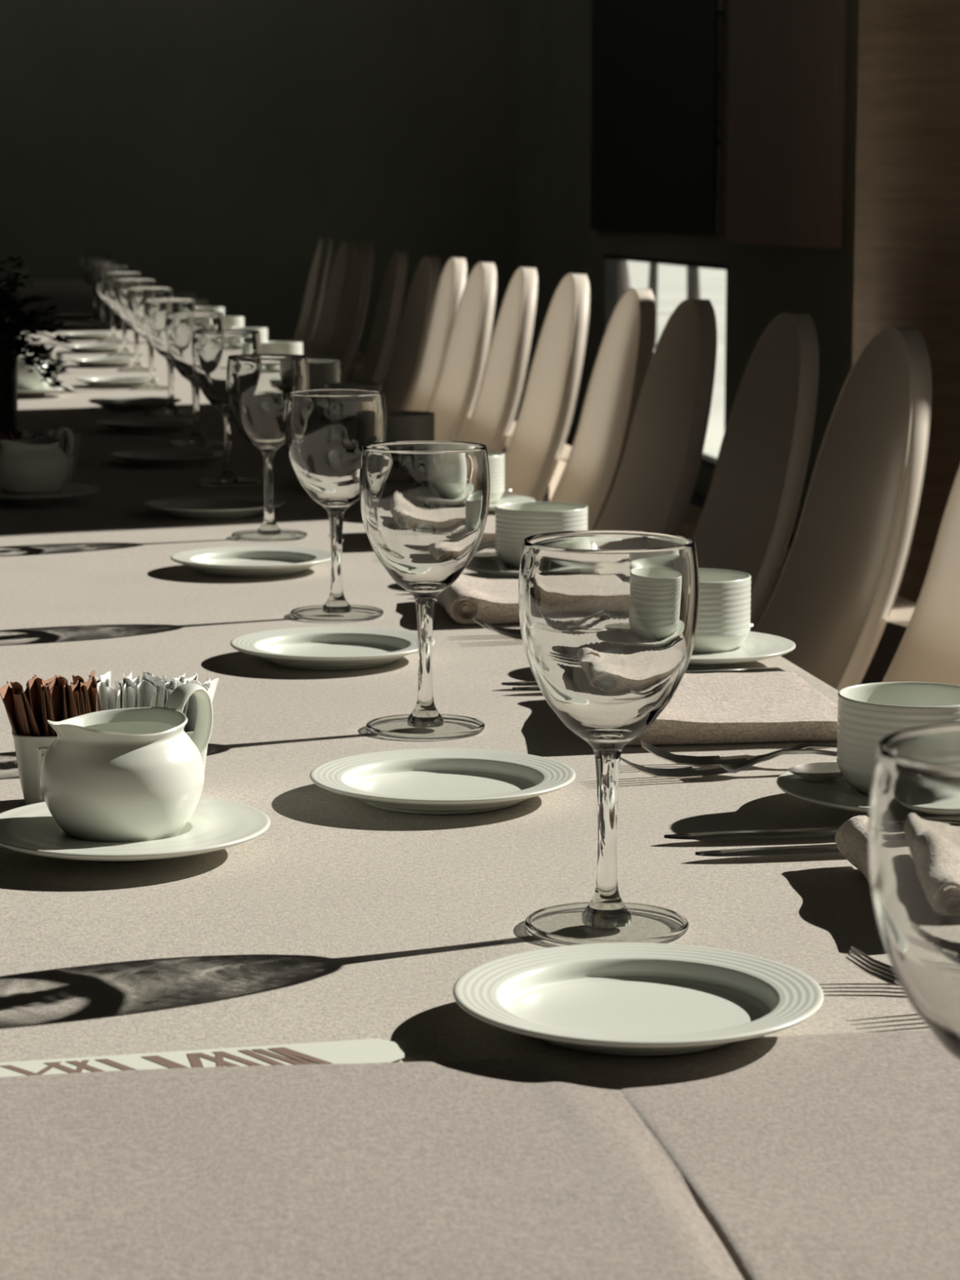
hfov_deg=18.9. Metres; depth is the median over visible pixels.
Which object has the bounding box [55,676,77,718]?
packet
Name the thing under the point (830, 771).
teaspoon
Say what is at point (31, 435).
packet
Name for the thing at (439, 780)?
plate
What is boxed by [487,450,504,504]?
cup
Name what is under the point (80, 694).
packet
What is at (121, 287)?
wine glass
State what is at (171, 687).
packet
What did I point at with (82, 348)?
plate
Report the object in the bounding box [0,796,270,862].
saucer
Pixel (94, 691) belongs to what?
packet
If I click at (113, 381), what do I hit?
plate
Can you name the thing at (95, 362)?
plate
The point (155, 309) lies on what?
wine glass
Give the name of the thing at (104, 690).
packet
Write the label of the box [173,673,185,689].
packet
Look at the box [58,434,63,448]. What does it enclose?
packet
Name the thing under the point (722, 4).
trim
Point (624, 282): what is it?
tree
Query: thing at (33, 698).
packet
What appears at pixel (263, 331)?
cup
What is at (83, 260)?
wine glass
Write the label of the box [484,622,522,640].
fork
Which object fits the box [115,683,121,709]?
packet
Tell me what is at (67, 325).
plate
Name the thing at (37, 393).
saucer
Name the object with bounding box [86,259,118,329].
wine glass
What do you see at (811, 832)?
knife
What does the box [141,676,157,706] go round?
packet
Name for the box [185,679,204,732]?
packet
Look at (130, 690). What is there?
packet
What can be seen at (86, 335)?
plate
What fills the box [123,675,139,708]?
packet
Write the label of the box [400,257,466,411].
banquet chair
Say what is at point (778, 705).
folded napkin
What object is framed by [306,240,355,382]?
banquet chair
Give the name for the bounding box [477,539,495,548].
fork
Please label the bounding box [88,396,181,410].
plate
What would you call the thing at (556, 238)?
wall
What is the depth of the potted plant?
4.37 m
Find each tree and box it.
[617,259,631,302]
[648,262,657,348]
[686,266,700,299]
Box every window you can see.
[603,253,727,468]
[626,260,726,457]
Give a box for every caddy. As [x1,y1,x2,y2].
[11,728,207,805]
[49,367,57,384]
[64,455,75,483]
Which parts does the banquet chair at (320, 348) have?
backrest, seat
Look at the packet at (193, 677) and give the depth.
1.70 m
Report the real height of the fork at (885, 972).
0.013 m
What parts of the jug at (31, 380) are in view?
handle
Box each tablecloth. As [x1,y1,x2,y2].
[0,279,929,1062]
[0,1030,959,1279]
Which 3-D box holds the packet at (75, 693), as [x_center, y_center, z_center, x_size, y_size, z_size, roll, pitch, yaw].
[-0.240,0.059,1.692,0.006,0.065,0.043,-4,10,-25]
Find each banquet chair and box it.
[292,237,331,355]
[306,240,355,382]
[326,242,373,382]
[355,249,408,385]
[381,256,440,411]
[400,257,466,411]
[427,261,496,441]
[460,266,537,452]
[502,272,590,502]
[549,287,655,530]
[594,297,717,537]
[692,311,818,631]
[754,326,931,690]
[882,465,959,685]
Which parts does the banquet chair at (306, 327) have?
backrest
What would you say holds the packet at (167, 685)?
in the caddy at (30, 751)
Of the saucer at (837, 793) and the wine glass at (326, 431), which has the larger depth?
the wine glass at (326, 431)
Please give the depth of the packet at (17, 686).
1.67 m
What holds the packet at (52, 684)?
in the caddy at (30, 751)
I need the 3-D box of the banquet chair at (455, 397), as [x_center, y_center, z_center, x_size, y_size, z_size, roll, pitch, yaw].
[-0.215,-0.444,7.068,0.505,0.960,0.430,-2,9,-10]
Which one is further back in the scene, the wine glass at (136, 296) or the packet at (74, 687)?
the wine glass at (136, 296)
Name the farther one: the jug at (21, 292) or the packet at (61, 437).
the jug at (21, 292)
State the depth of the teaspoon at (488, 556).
2.72 m
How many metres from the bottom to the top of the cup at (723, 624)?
0.064 m
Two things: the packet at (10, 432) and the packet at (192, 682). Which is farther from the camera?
the packet at (10, 432)
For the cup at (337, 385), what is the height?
0.064 m
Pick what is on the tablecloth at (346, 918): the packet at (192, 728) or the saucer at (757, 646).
the saucer at (757, 646)
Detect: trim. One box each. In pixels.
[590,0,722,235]
[715,0,727,235]
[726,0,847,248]
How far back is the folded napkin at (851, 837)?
1.51 m
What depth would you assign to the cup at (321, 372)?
5.13 m
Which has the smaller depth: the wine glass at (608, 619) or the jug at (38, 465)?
the wine glass at (608, 619)
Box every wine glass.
[80,255,109,320]
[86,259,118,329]
[94,265,128,342]
[104,271,142,356]
[114,278,155,372]
[126,286,173,390]
[143,297,195,415]
[164,311,224,446]
[191,329,261,486]
[226,353,309,541]
[284,389,386,621]
[359,440,489,739]
[518,529,699,945]
[867,722,959,1060]
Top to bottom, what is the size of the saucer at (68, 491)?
0.017 m
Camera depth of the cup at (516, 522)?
2.67 m
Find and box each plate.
[48,312,100,319]
[53,321,109,328]
[56,331,118,339]
[62,343,128,352]
[67,356,141,367]
[75,375,159,387]
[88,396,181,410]
[97,417,199,433]
[111,448,224,467]
[144,494,284,519]
[170,546,331,577]
[230,626,435,670]
[309,747,575,813]
[453,942,823,1055]
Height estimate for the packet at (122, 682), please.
0.070 m
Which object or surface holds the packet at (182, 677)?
in the caddy at (30, 751)
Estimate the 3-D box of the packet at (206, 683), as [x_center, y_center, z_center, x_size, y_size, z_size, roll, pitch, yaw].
[-0.167,0.057,1.706,0.016,0.067,0.044,-1,9,-5]
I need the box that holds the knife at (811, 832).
[663,826,839,839]
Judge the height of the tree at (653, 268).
5.603 m
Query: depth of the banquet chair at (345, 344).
9.17 m
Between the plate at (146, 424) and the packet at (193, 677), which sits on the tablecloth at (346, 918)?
the plate at (146, 424)
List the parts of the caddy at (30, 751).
relief panel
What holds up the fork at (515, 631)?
on the tablecloth at (346, 918)
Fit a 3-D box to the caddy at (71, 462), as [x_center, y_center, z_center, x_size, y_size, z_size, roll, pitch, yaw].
[-0.551,-0.203,3.518,0.116,0.046,0.067,-1,9,-9]
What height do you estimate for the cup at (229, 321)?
0.064 m
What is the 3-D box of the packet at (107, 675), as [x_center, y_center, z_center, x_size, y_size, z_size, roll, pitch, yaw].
[-0.221,0.056,1.697,0.005,0.071,0.043,0,9,0]
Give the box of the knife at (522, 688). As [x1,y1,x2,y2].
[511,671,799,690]
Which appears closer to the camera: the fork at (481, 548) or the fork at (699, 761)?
the fork at (699, 761)
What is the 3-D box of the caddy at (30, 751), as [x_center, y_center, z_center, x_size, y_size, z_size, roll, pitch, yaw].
[-0.217,0.074,1.697,0.116,0.046,0.067,-1,9,-9]
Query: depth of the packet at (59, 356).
5.38 m
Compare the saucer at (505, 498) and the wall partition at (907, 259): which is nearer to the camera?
the saucer at (505, 498)
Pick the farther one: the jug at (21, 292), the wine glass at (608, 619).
the jug at (21, 292)
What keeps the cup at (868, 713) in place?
on the saucer at (837, 793)
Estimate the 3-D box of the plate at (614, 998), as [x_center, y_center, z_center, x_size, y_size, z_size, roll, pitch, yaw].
[0.068,0.157,1.234,0.158,0.015,0.158,2,9,12]
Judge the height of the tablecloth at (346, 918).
0.730 m
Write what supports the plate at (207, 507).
on the tablecloth at (346, 918)
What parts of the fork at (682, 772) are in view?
handle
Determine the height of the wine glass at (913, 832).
0.191 m
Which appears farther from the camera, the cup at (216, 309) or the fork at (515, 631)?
the cup at (216, 309)
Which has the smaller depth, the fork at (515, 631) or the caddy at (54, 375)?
the fork at (515, 631)
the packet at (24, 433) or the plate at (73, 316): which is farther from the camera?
the plate at (73, 316)
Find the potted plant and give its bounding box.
[0,255,74,436]
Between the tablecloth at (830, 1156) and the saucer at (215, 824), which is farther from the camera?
the saucer at (215, 824)
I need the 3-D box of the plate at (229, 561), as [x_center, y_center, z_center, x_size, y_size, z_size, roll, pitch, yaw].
[-0.218,-0.074,2.772,0.158,0.015,0.158,1,9,5]
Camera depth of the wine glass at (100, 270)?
7.27 m
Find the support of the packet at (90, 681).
in the caddy at (30, 751)
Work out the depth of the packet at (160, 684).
1.68 m
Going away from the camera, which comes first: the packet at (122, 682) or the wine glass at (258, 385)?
the packet at (122, 682)
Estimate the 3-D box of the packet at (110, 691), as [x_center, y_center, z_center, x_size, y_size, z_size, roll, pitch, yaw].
[-0.220,0.058,1.696,0.006,0.067,0.042,-4,9,-23]
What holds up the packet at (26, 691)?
in the caddy at (30, 751)
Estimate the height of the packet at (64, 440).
0.066 m
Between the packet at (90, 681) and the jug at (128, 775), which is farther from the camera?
the packet at (90, 681)
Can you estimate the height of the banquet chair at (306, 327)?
0.977 m
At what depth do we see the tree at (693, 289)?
29.35 m
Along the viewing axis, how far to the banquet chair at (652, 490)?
4.85 m
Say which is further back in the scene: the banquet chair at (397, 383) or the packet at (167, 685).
the banquet chair at (397, 383)
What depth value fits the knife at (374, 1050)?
1.19 m
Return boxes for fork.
[473,616,520,634]
[475,542,495,553]
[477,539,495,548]
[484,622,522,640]
[620,748,836,778]
[640,739,836,766]
[844,946,898,986]
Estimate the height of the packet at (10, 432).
0.071 m
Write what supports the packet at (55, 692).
in the caddy at (30, 751)
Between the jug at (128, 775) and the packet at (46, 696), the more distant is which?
the packet at (46, 696)
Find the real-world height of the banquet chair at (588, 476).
0.948 m
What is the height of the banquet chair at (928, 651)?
0.948 m
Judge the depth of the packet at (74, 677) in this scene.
1.67 m
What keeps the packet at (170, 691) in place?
in the caddy at (30, 751)
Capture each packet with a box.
[0,432,6,439]
[0,680,19,734]
[7,430,12,440]
[9,681,39,736]
[9,687,30,736]
[13,430,21,439]
[18,683,31,736]
[22,429,28,439]
[26,432,37,438]
[26,674,41,736]
[31,677,57,736]
[32,676,54,736]
[34,431,39,438]
[40,675,60,736]
[41,674,57,693]
[41,690,49,736]
[45,429,49,437]
[48,430,54,437]
[50,682,62,733]
[55,352,62,381]
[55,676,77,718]
[56,675,68,719]
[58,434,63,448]
[61,433,66,452]
[66,690,80,718]
[70,679,79,691]
[70,682,84,715]
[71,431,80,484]
[71,675,90,714]
[80,670,94,715]
[84,680,100,714]
[88,675,107,710]
[90,685,102,712]
[96,671,111,711]
[96,676,115,710]
[107,678,119,709]
[115,680,134,707]
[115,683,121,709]
[120,670,131,708]
[123,673,136,707]
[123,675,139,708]
[135,677,146,707]
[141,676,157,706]
[142,671,161,706]
[145,671,164,706]
[150,680,166,706]
[162,675,183,688]
[162,676,173,707]
[164,687,173,705]
[166,685,173,700]
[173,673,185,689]
[177,675,192,730]
[182,673,197,712]
[184,682,192,732]
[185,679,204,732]
[187,672,208,730]
[203,676,210,688]
[207,677,218,702]
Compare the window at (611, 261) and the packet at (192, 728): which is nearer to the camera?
the packet at (192, 728)
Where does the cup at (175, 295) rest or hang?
on the saucer
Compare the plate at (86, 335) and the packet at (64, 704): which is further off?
the plate at (86, 335)
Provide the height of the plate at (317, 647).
0.015 m
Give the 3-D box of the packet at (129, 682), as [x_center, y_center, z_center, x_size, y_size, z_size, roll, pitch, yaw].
[-0.208,0.056,1.698,0.005,0.069,0.041,-2,10,-17]
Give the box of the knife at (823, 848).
[694,844,839,856]
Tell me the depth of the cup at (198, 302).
8.39 m
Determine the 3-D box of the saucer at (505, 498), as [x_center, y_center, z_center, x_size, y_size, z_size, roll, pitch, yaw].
[-0.015,-0.151,3.275,0.156,0.017,0.156,7,11,37]
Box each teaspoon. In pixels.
[472,551,500,561]
[787,761,843,780]
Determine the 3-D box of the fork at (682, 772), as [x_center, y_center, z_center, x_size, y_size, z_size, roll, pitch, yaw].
[0.182,0.075,1.789,0.200,0.013,0.023,-2,9,-13]
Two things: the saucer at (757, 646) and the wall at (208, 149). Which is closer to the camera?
the saucer at (757, 646)
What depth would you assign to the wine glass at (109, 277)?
6.59 m
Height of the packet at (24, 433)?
0.072 m
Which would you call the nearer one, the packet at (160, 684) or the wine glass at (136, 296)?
the packet at (160, 684)
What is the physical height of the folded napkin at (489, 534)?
0.034 m
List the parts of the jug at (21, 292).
handle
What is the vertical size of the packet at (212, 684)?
0.066 m
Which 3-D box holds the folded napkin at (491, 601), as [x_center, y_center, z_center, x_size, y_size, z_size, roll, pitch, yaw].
[0.052,-0.041,2.499,0.184,0.030,0.171,-1,9,-9]
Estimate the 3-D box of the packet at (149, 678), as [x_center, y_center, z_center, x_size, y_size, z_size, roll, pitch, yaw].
[-0.197,0.055,1.702,0.010,0.072,0.045,-3,9,-21]
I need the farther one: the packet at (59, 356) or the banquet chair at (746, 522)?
the packet at (59, 356)
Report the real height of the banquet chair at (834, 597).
0.943 m
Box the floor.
[502,417,795,548]
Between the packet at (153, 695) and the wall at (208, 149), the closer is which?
the packet at (153, 695)
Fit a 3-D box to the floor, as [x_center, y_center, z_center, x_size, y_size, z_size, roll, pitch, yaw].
[-1.782,0.298,5.694,7.700,0.100,18.000,-1,9,-9]
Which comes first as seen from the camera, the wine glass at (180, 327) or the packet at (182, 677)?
the packet at (182, 677)
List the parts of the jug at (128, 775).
handle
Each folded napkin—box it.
[435,573,519,624]
[479,515,495,545]
[626,671,838,744]
[835,815,871,887]
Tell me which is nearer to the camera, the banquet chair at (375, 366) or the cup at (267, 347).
the cup at (267, 347)
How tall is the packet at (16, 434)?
0.071 m
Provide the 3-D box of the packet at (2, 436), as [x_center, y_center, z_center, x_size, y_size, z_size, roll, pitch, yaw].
[-0.580,-0.219,3.515,0.010,0.067,0.044,1,9,6]
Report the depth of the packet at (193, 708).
1.70 m
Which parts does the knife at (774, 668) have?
blade, handle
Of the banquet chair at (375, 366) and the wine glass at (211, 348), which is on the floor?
the banquet chair at (375, 366)
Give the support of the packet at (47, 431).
in the caddy at (71, 462)
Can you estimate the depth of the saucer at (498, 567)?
2.67 m
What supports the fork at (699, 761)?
on the tablecloth at (346, 918)
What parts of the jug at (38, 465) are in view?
handle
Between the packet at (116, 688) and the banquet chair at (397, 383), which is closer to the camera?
the packet at (116, 688)
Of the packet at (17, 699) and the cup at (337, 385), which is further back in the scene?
the cup at (337, 385)
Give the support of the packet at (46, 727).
in the caddy at (30, 751)
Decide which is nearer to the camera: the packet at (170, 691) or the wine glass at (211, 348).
the packet at (170, 691)
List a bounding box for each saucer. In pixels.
[0,483,99,505]
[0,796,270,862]
[17,385,72,397]
[465,558,519,578]
[488,493,535,512]
[686,631,795,668]
[776,760,870,813]
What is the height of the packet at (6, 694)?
0.067 m
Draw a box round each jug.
[0,426,74,494]
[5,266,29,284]
[6,277,33,298]
[17,346,56,390]
[40,683,213,842]
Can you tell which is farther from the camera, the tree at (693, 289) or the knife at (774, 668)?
the tree at (693, 289)
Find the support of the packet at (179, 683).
in the caddy at (30, 751)
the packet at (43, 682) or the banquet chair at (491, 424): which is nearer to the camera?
the packet at (43, 682)
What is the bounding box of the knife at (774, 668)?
[501,666,785,685]
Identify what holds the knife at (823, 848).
on the tablecloth at (346, 918)
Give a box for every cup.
[172,292,195,298]
[194,298,207,306]
[195,306,224,315]
[223,315,244,329]
[229,327,267,342]
[260,341,302,355]
[306,360,339,390]
[325,382,381,391]
[385,410,435,441]
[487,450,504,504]
[495,502,587,568]
[692,568,751,653]
[836,681,959,795]
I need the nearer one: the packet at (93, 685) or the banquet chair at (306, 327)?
the packet at (93, 685)
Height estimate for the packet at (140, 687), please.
0.068 m
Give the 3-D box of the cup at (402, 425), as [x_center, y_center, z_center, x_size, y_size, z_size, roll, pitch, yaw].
[-0.105,-0.275,3.898,0.087,0.064,0.087,-8,11,-41]
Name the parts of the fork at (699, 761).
handle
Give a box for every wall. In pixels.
[0,0,518,417]
[517,0,859,534]
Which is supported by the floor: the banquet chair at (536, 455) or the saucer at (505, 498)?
the banquet chair at (536, 455)
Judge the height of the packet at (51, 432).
0.071 m
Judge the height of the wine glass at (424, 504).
0.191 m
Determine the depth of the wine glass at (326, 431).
2.42 m
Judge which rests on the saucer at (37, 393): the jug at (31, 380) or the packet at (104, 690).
the jug at (31, 380)
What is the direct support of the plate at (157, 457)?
on the tablecloth at (346, 918)
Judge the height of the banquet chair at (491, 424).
0.960 m
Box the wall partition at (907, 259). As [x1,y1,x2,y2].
[852,0,959,603]
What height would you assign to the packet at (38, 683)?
0.069 m

